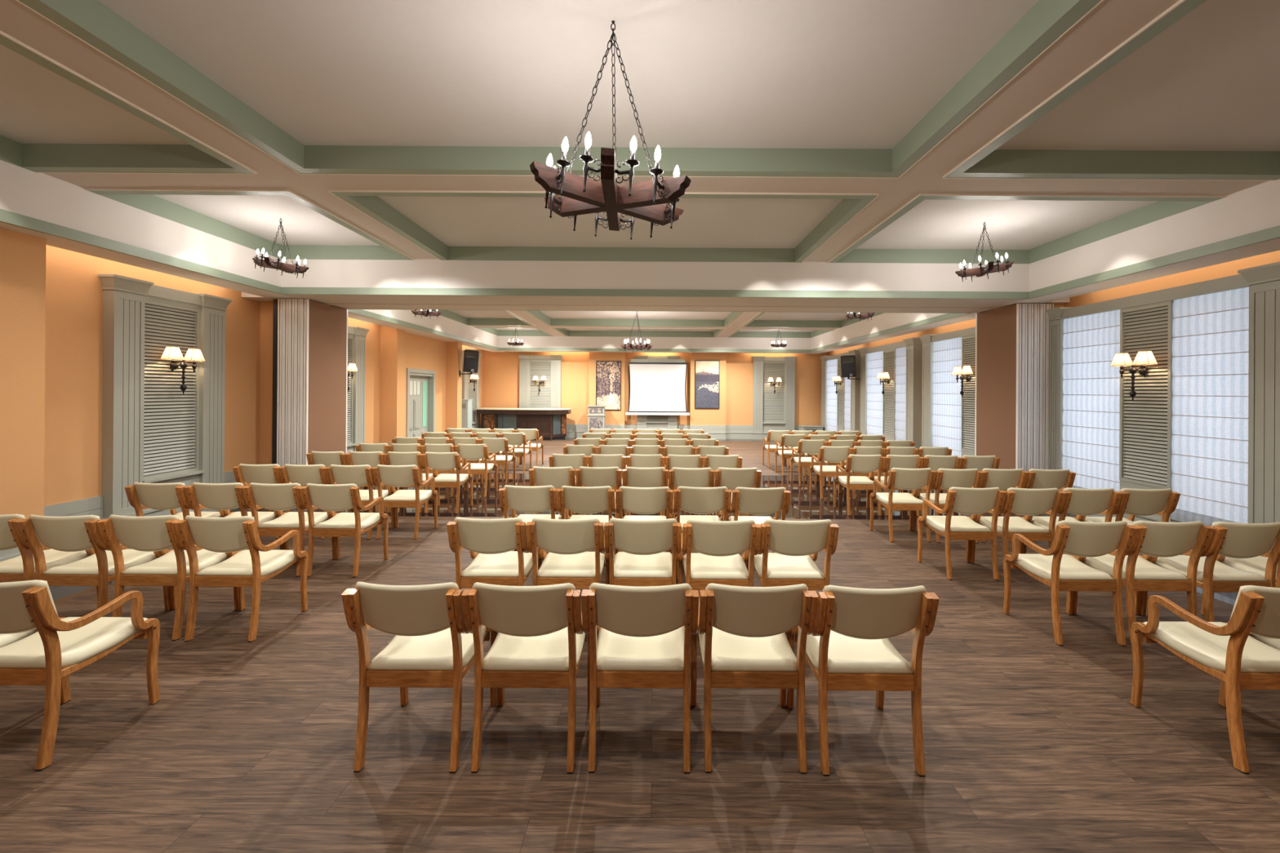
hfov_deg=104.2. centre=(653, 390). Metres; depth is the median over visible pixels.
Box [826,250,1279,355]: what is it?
wall
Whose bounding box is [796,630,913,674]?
seat cushion
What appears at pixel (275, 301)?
post
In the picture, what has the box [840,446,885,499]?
armchair
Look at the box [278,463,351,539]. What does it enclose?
armchair
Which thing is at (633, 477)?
armchair
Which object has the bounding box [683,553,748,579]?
seat cushion
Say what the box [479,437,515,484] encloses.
armchair
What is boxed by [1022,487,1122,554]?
armchair
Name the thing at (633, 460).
armchair
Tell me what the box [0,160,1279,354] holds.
ceiling
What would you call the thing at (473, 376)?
wall sconce
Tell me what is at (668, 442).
armchair
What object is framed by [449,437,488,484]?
armchair
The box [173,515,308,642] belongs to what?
armchair
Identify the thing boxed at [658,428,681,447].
armchair
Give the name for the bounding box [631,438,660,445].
armchair
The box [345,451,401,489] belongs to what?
armchair
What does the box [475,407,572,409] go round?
countertop
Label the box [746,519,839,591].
armchair
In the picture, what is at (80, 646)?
seat cushion
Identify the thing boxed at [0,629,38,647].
armchair
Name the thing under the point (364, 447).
armchair
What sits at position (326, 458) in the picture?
armchair
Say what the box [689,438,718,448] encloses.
armchair
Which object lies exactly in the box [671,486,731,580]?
armchair
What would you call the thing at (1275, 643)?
armchair
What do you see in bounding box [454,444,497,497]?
armchair
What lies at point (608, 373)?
framed picture
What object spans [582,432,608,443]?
armchair
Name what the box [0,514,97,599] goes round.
armchair
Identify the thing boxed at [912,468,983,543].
armchair
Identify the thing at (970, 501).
armchair
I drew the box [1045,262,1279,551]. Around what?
window
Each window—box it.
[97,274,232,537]
[346,326,369,453]
[462,350,482,428]
[517,355,563,408]
[635,355,679,434]
[751,356,796,439]
[819,349,860,431]
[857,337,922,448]
[919,326,975,457]
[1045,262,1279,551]
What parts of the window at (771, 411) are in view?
sill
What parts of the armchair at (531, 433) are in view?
leg, backrest, rail, leg, armrest and leg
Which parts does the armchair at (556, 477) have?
leg, armrest and leg, backrest, leg, armrest and leg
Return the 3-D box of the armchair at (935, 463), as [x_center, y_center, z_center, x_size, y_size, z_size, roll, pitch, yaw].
[4.082,1.357,7.309,0.532,0.879,0.591,0,0,0]
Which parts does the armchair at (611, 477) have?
leg, armrest and leg, backrest, leg, armrest and leg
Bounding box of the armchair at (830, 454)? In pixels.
[809,445,853,499]
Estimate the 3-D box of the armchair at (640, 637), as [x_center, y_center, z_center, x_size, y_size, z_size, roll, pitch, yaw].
[-0.064,1.324,2.531,0.532,0.879,0.591,0,0,0]
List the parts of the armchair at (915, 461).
armrest and leg, leg, backrest, armrest and leg, leg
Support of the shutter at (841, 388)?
attached to the window at (855, 384)
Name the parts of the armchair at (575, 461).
leg, armrest and leg, backrest, leg, armrest and leg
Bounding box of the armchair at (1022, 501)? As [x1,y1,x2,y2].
[969,487,1066,563]
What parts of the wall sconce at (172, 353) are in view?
lamp shade, wall plate, arm, stem, arm, lamp shade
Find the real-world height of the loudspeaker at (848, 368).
0.809 m
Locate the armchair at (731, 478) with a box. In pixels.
[711,466,761,516]
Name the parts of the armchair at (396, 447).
backrest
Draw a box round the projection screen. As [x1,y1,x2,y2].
[625,358,689,415]
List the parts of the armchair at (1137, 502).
armrest and leg, leg, backrest, armrest and leg, leg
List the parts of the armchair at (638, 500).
armrest and leg, leg, backrest, leg, armrest and leg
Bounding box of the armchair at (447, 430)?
[444,427,468,433]
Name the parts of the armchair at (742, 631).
armrest and leg, rail, leg, rail, backrest, armrest and leg, leg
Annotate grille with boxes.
[464,358,476,371]
[805,428,817,431]
[842,364,854,376]
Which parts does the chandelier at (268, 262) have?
chain, chain, chain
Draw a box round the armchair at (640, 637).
[581,582,698,773]
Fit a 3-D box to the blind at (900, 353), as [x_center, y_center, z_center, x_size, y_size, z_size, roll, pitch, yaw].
[6.177,0.229,12.448,0.039,2.625,0.614,0,0,0]
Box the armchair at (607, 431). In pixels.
[589,428,612,434]
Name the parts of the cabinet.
door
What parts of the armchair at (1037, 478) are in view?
armrest and leg, leg, backrest, armrest and leg, leg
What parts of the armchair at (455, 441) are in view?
backrest, rail, leg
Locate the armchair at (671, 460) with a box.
[664,454,703,515]
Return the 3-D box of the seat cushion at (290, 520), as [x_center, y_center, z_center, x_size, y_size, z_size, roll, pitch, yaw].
[-3.554,1.292,4.956,0.468,0.082,0.485,0,0,0]
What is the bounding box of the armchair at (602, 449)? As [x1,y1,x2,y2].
[596,444,629,464]
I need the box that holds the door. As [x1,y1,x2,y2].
[405,368,435,439]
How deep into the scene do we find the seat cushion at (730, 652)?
2.45 m
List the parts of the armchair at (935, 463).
armrest and leg, leg, backrest, armrest and leg, leg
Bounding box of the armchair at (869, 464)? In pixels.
[833,454,885,515]
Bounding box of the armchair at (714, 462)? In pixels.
[703,454,742,515]
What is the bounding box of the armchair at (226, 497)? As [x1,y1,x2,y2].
[183,482,283,550]
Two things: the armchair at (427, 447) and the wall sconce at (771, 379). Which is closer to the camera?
the armchair at (427, 447)
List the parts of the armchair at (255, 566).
leg, armrest and leg, backrest, rail, leg, armrest and leg, rail, rail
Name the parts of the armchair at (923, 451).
backrest, leg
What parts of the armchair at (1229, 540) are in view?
armrest and leg, rail, leg, armrest and leg, rail, backrest, leg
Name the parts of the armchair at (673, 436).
backrest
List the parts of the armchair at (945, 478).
armrest and leg, leg, rail, backrest, armrest and leg, leg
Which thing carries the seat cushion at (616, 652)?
on the armchair at (640, 637)
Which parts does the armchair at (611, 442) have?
backrest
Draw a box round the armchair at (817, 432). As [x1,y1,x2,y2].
[814,430,838,435]
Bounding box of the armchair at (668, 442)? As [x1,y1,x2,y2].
[661,438,689,452]
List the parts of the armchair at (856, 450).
armrest and leg, leg, rail, backrest, leg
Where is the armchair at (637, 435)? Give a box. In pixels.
[634,432,659,439]
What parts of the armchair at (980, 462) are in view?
armrest and leg, leg, backrest, leg, armrest and leg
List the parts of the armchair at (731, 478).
armrest and leg, leg, backrest, armrest and leg, leg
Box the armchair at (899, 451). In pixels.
[871,446,919,493]
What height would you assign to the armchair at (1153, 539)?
0.879 m
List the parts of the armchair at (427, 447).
leg, backrest, rail, leg, armrest and leg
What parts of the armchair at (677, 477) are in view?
armrest and leg, leg, backrest, leg, armrest and leg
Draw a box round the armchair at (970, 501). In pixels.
[917,486,1006,580]
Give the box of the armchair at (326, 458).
[306,451,366,512]
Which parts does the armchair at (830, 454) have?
armrest and leg, leg, rail, backrest, armrest and leg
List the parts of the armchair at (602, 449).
leg, backrest, leg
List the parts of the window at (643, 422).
sill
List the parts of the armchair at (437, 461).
leg, armrest and leg, backrest, rail, leg, armrest and leg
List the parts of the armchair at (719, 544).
armrest and leg, leg, rail, backrest, armrest and leg, leg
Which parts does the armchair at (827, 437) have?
leg, backrest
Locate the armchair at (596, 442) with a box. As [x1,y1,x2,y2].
[573,437,603,449]
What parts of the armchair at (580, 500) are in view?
leg, armrest and leg, backrest, leg, armrest and leg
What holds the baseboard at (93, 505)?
attached to the wall at (51, 297)
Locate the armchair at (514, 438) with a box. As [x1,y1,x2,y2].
[499,432,531,475]
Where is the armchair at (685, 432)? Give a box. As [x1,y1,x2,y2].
[681,429,704,435]
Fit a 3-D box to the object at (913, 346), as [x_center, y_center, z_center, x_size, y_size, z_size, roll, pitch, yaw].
[6.417,0.289,13.312,0.655,3.060,3.140,0,0,0]
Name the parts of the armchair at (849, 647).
rail, armrest and leg, leg, rail, backrest, armrest and leg, leg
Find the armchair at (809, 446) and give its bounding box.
[790,439,827,486]
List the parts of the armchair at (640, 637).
armrest and leg, leg, rail, backrest, leg, armrest and leg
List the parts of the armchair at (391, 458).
leg, armrest and leg, backrest, leg, armrest and leg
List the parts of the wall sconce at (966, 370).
lamp shade, stem, lamp shade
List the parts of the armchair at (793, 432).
backrest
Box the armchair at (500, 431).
[491,428,520,466]
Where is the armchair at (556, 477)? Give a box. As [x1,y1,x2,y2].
[528,466,576,516]
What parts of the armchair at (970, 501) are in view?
rail, armrest and leg, leg, rail, backrest, armrest and leg, leg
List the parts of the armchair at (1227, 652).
rail, rail, armrest and leg, armrest and leg, leg, backrest, rail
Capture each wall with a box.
[0,226,482,519]
[482,350,826,426]
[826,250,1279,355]
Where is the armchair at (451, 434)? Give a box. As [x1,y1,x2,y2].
[447,431,481,463]
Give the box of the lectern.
[586,405,606,432]
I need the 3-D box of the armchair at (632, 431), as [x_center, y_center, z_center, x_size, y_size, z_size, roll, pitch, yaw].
[-0.707,1.331,11.872,0.532,0.879,0.591,0,0,0]
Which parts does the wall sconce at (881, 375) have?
lamp shade, stem, lamp shade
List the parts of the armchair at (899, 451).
armrest and leg, backrest, leg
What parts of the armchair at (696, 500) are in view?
armrest and leg, leg, backrest, leg, armrest and leg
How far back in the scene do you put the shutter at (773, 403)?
18.44 m
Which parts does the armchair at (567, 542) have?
leg, armrest and leg, backrest, rail, leg, armrest and leg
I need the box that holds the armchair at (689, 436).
[684,433,711,439]
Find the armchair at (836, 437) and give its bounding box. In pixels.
[824,434,858,465]
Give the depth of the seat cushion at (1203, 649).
2.55 m
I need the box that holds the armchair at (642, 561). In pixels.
[604,518,681,586]
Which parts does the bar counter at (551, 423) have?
inlay panel, smoked panel, corner post, smoked panel, inlay panel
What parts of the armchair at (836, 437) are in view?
backrest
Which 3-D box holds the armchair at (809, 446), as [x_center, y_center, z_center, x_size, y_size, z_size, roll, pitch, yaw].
[2.946,1.352,9.495,0.532,0.879,0.591,0,0,0]
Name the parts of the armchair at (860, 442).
backrest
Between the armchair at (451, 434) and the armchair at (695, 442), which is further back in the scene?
the armchair at (451, 434)
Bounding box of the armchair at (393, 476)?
[371,464,438,539]
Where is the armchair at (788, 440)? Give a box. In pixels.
[774,434,807,476]
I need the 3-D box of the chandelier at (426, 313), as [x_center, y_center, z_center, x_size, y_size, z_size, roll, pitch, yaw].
[-4.563,-1.805,10.005,0.456,0.683,0.456,0,0,16]
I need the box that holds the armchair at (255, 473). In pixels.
[232,463,306,538]
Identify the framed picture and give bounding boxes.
[595,360,621,409]
[694,360,719,408]
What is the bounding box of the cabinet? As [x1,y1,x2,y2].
[461,399,472,429]
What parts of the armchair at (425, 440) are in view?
backrest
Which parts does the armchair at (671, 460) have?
armrest and leg, leg, backrest, leg, armrest and leg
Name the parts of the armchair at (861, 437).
backrest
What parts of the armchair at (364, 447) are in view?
leg, armrest and leg, backrest, leg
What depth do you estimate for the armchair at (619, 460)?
6.93 m
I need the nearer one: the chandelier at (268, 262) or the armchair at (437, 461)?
the chandelier at (268, 262)
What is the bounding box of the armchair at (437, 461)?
[421,451,472,514]
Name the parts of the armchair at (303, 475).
armrest and leg, leg, backrest, leg, armrest and leg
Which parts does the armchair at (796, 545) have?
armrest and leg, rail, leg, rail, backrest, armrest and leg, leg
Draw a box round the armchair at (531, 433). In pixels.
[515,428,543,466]
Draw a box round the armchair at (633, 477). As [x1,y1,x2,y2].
[622,466,668,516]
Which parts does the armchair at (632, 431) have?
backrest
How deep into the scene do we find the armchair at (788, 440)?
10.40 m
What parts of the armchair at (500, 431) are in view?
backrest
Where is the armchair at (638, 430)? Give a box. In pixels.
[635,428,657,434]
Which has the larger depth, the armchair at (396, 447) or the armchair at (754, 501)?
the armchair at (396, 447)
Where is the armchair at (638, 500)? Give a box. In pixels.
[615,486,673,553]
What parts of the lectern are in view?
mosaic panel, mosaic panel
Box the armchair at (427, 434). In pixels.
[421,431,448,439]
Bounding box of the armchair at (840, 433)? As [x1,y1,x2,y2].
[837,430,861,435]
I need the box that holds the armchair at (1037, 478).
[998,468,1075,516]
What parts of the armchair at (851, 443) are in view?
armrest and leg, leg, rail, backrest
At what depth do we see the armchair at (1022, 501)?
4.70 m
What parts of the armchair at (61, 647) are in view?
rail, backrest, leg, armrest and leg, armrest and leg, rail, rail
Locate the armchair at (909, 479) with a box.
[869,467,936,542]
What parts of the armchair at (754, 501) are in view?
armrest and leg, leg, backrest, armrest and leg, leg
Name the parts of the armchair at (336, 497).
leg, armrest and leg, backrest, rail, leg, armrest and leg, rail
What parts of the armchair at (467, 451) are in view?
leg, armrest and leg, backrest, rail, leg, armrest and leg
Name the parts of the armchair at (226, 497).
leg, armrest and leg, backrest, leg, armrest and leg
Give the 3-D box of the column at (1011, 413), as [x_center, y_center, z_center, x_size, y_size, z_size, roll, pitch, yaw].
[5.928,0.212,8.247,0.554,3.155,1.024,0,0,0]
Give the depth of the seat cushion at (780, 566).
3.67 m
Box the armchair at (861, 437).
[858,435,884,441]
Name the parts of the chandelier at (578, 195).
bulb, bulb, bulb, chain, chain, bulb, chain, bulb, bulb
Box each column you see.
[276,298,347,479]
[974,303,1053,485]
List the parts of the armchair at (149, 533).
leg, armrest and leg, backrest, rail, leg, rail, armrest and leg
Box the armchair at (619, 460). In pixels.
[587,453,626,515]
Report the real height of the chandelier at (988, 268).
0.718 m
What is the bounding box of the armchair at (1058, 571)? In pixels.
[1003,520,1137,646]
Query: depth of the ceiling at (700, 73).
3.53 m
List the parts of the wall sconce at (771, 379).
lamp shade, lamp shade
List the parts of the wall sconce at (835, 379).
lamp shade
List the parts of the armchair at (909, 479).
rail, armrest and leg, leg, rail, backrest, armrest and leg, leg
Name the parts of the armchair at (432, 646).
leg, armrest and leg, backrest, rail, leg, armrest and leg, rail, rail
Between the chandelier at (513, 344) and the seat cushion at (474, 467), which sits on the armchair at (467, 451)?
the seat cushion at (474, 467)
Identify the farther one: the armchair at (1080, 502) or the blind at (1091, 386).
the blind at (1091, 386)
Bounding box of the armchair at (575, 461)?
[548,453,587,515]
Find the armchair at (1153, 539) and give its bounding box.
[1072,520,1214,643]
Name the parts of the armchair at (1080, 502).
armrest and leg, leg, backrest, armrest and leg, leg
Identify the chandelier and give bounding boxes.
[252,217,309,278]
[411,309,441,319]
[506,328,524,346]
[529,20,691,239]
[620,311,653,352]
[770,329,786,348]
[845,312,874,319]
[955,222,1013,281]
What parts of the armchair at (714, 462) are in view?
armrest and leg, leg, backrest, leg, armrest and leg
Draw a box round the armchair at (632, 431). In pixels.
[612,428,635,439]
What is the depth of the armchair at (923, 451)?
8.13 m
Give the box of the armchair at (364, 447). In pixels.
[355,443,388,489]
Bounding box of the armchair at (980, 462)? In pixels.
[941,455,999,515]
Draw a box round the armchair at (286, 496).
[242,482,335,577]
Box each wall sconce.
[160,346,205,394]
[347,363,358,391]
[469,373,479,391]
[532,375,546,391]
[767,377,782,392]
[831,376,841,394]
[876,372,890,394]
[951,365,973,397]
[1110,351,1158,400]
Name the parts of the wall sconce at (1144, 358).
lamp shade, arm, stem, arm, wall plate, lamp shade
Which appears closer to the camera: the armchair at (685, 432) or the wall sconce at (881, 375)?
the armchair at (685, 432)
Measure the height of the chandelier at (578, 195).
1.161 m
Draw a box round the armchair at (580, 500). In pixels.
[556,485,618,554]
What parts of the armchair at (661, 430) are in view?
backrest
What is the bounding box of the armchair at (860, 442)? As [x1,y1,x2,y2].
[856,440,885,476]
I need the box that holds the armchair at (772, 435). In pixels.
[762,430,791,468]
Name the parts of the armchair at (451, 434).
backrest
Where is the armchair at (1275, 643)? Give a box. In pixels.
[1248,633,1279,650]
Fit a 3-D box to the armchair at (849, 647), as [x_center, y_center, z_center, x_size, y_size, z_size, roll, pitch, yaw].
[1.013,1.331,2.522,0.532,0.879,0.591,0,0,0]
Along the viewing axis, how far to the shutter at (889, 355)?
13.08 m
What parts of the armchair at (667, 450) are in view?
leg, backrest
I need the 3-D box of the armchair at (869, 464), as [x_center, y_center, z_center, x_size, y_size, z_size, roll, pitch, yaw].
[3.005,1.350,7.322,0.532,0.879,0.591,0,0,0]
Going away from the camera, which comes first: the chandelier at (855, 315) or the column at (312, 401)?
the column at (312, 401)
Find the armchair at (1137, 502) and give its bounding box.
[1080,488,1180,548]
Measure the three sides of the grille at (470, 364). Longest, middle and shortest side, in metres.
0.358 x 0.336 x 0.013 m
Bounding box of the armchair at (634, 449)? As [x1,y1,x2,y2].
[629,444,662,454]
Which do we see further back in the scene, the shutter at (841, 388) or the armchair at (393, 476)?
the shutter at (841, 388)
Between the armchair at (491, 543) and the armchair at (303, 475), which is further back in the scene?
the armchair at (303, 475)
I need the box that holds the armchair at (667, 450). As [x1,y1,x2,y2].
[662,444,695,465]
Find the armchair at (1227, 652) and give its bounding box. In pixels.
[1130,585,1279,774]
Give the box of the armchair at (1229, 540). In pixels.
[1138,521,1279,622]
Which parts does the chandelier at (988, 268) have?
chain, chain, chain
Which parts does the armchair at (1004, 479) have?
armrest and leg, leg, backrest, leg, armrest and leg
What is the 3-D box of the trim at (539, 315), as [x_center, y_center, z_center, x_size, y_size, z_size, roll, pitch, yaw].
[0.018,-1.751,13.237,11.160,0.728,9.010,0,0,0]
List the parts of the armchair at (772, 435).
armrest and leg, leg, rail, backrest, leg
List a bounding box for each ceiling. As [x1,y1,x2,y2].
[0,0,1269,337]
[0,0,1279,332]
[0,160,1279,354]
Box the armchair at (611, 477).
[575,466,623,517]
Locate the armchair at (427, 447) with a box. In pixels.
[421,443,466,497]
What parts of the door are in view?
pane, pane, pane, pane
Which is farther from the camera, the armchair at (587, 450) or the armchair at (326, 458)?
the armchair at (587, 450)
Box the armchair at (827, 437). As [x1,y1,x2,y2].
[800,434,833,476]
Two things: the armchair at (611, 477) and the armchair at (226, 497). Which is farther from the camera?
the armchair at (611, 477)
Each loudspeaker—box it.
[458,349,479,376]
[840,355,860,379]
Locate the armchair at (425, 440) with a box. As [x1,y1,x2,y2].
[420,436,450,473]
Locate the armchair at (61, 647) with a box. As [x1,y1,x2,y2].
[0,579,159,771]
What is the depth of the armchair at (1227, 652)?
2.39 m
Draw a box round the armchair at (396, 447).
[387,443,425,489]
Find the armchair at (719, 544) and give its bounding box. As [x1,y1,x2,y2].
[678,519,760,591]
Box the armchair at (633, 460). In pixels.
[626,453,664,515]
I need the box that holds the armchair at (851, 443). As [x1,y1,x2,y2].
[817,440,857,487]
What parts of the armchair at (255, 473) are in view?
leg, armrest and leg, backrest, leg, armrest and leg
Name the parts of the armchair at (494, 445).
leg, armrest and leg, backrest, rail, leg, armrest and leg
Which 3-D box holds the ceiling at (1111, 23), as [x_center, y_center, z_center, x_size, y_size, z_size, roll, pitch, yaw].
[0.017,-2.027,8.043,11.120,0.195,19.360,0,0,0]
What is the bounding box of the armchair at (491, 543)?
[446,516,542,589]
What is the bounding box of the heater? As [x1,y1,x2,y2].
[798,425,823,431]
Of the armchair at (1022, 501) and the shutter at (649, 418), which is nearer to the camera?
the armchair at (1022, 501)
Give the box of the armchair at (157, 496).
[124,482,226,519]
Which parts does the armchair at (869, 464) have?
armrest and leg, leg, rail, backrest, armrest and leg, leg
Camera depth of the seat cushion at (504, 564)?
3.67 m
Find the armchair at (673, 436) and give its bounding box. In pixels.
[659,433,684,454]
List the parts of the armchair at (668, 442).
backrest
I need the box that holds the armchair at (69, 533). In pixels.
[15,514,171,617]
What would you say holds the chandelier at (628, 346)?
hanging from the ceiling at (700, 73)
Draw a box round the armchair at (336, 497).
[298,483,388,577]
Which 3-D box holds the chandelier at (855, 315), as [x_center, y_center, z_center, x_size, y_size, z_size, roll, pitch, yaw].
[4.136,-1.749,10.000,0.463,0.683,0.463,0,0,0]
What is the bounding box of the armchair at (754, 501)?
[726,486,791,552]
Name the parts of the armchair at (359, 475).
leg, armrest and leg, backrest, rail, leg, armrest and leg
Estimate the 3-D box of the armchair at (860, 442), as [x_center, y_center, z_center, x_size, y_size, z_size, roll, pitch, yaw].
[4.023,1.359,9.486,0.532,0.879,0.591,0,0,0]
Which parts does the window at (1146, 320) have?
sill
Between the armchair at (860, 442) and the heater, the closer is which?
the armchair at (860, 442)
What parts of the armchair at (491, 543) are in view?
leg, armrest and leg, backrest, rail, leg, rail, armrest and leg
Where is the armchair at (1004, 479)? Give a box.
[955,468,1028,542]
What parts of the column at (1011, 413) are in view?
panel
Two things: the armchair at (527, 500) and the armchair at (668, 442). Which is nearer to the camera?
the armchair at (527, 500)
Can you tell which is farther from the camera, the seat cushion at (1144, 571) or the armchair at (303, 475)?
the armchair at (303, 475)
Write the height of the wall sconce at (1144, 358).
0.620 m
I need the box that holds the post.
[271,299,277,464]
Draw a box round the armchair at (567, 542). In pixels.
[525,517,609,588]
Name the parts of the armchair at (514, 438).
leg, backrest, rail, leg, armrest and leg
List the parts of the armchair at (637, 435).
backrest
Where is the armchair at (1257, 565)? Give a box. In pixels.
[1213,555,1279,599]
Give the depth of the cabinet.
15.56 m
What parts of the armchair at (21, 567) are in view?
rail, backrest, leg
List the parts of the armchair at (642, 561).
armrest and leg, leg, rail, backrest, leg, armrest and leg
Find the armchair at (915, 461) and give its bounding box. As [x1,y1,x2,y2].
[868,454,924,516]
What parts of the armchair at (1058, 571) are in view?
rail, rail, armrest and leg, leg, rail, backrest, armrest and leg, leg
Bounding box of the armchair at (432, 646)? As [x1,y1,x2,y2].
[341,582,497,773]
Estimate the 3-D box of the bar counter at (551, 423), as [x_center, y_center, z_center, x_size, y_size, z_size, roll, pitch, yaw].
[-4.609,1.198,17.741,3.220,1.110,1.120,0,0,0]
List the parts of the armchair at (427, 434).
backrest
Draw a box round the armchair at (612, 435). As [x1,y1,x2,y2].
[608,432,633,439]
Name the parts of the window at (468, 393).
sill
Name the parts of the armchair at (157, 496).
leg, armrest and leg, backrest, leg, armrest and leg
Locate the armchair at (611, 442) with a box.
[603,438,631,454]
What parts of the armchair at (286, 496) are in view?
leg, armrest and leg, backrest, rail, leg, armrest and leg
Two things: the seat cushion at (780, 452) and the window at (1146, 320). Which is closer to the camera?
the window at (1146, 320)
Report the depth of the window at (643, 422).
18.37 m
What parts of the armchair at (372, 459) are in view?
leg, armrest and leg, backrest, leg, armrest and leg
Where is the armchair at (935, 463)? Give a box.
[904,454,962,493]
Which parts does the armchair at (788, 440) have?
armrest and leg, leg, backrest, rail, leg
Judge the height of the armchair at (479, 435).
0.879 m
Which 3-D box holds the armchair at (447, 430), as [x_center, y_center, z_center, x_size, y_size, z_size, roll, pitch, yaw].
[-4.528,1.306,11.685,0.532,0.879,0.591,0,0,0]
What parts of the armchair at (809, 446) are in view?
armrest and leg, leg, rail, backrest, armrest and leg, leg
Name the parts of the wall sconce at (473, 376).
lamp shade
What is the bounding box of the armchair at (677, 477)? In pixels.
[667,466,715,518]
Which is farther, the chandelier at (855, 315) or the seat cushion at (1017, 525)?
the chandelier at (855, 315)
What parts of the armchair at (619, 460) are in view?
armrest and leg, leg, backrest, leg, armrest and leg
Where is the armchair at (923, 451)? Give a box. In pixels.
[918,446,951,493]
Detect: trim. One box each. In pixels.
[0,0,1276,262]
[0,0,1279,299]
[326,303,999,309]
[344,308,972,352]
[474,310,835,337]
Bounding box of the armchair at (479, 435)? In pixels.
[473,432,505,474]
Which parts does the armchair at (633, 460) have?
leg, backrest, leg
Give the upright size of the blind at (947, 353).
2.625 m
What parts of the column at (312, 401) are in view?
panel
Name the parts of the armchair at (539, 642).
leg, armrest and leg, backrest, rail, leg, rail, armrest and leg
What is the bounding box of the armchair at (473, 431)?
[467,428,491,434]
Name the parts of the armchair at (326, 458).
armrest and leg, leg, backrest, leg, armrest and leg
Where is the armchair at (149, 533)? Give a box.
[97,514,238,640]
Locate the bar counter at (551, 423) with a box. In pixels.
[475,407,572,440]
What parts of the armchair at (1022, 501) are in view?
rail, armrest and leg, leg, rail, backrest, armrest and leg, leg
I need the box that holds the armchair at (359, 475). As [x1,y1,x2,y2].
[324,464,395,539]
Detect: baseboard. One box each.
[0,423,480,561]
[564,424,799,439]
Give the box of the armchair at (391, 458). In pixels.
[383,451,436,513]
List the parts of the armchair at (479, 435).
backrest, leg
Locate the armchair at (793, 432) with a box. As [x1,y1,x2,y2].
[785,430,814,468]
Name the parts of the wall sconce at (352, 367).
stem, lamp shade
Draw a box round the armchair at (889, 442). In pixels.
[885,440,915,448]
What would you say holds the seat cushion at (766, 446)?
on the armchair at (772, 435)
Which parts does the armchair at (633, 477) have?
armrest and leg, leg, backrest, leg, armrest and leg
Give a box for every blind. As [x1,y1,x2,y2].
[826,359,837,431]
[844,377,850,431]
[866,351,883,435]
[894,346,906,440]
[932,337,961,457]
[1061,309,1120,492]
[1170,286,1248,526]
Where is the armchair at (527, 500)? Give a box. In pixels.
[498,484,561,551]
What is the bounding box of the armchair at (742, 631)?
[690,582,817,773]
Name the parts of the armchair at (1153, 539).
armrest and leg, leg, rail, backrest, armrest and leg, leg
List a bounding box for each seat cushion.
[0,548,88,575]
[0,617,147,668]
[42,549,158,576]
[120,548,231,576]
[174,511,222,519]
[195,549,297,576]
[224,511,277,524]
[257,511,329,528]
[312,512,382,529]
[359,489,389,501]
[367,625,488,671]
[383,489,432,502]
[422,473,433,482]
[431,473,469,483]
[461,551,533,577]
[464,463,494,471]
[482,626,586,671]
[484,455,514,462]
[503,448,529,453]
[516,514,561,524]
[519,443,541,448]
[537,551,604,577]
[568,515,614,526]
[596,626,684,671]
[613,551,671,578]
[622,515,666,519]
[675,515,721,531]
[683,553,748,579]
[697,626,797,671]
[728,515,773,525]
[753,552,824,579]
[764,444,786,449]
[777,449,802,455]
[792,457,820,463]
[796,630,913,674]
[813,465,842,472]
[837,475,877,484]
[872,475,888,484]
[875,492,923,504]
[918,493,946,504]
[924,515,992,533]
[977,516,1050,533]
[1013,554,1115,580]
[1029,516,1079,533]
[1080,554,1190,581]
[1084,516,1133,525]
[1142,622,1279,673]
[1151,555,1268,582]
[1222,555,1278,582]
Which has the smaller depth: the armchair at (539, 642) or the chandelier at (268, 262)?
the armchair at (539, 642)
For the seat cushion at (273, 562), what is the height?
0.082 m
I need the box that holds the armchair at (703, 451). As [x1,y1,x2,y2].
[695,445,728,457]
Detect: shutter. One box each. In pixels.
[143,299,199,479]
[346,336,353,444]
[468,372,475,422]
[528,360,551,408]
[646,415,667,422]
[762,362,785,422]
[836,358,844,427]
[882,349,895,436]
[960,335,975,452]
[1119,301,1173,489]
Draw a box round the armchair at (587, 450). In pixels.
[563,444,596,456]
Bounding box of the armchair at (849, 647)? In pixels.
[786,585,939,777]
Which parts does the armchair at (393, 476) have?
leg, armrest and leg, backrest, rail, leg, rail, armrest and leg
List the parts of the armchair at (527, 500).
leg, armrest and leg, backrest, leg, armrest and leg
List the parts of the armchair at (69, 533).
leg, armrest and leg, backrest, rail, leg, rail, armrest and leg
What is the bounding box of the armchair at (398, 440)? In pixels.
[391,436,421,445]
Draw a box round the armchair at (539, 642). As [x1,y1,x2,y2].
[461,582,590,773]
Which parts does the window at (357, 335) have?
sill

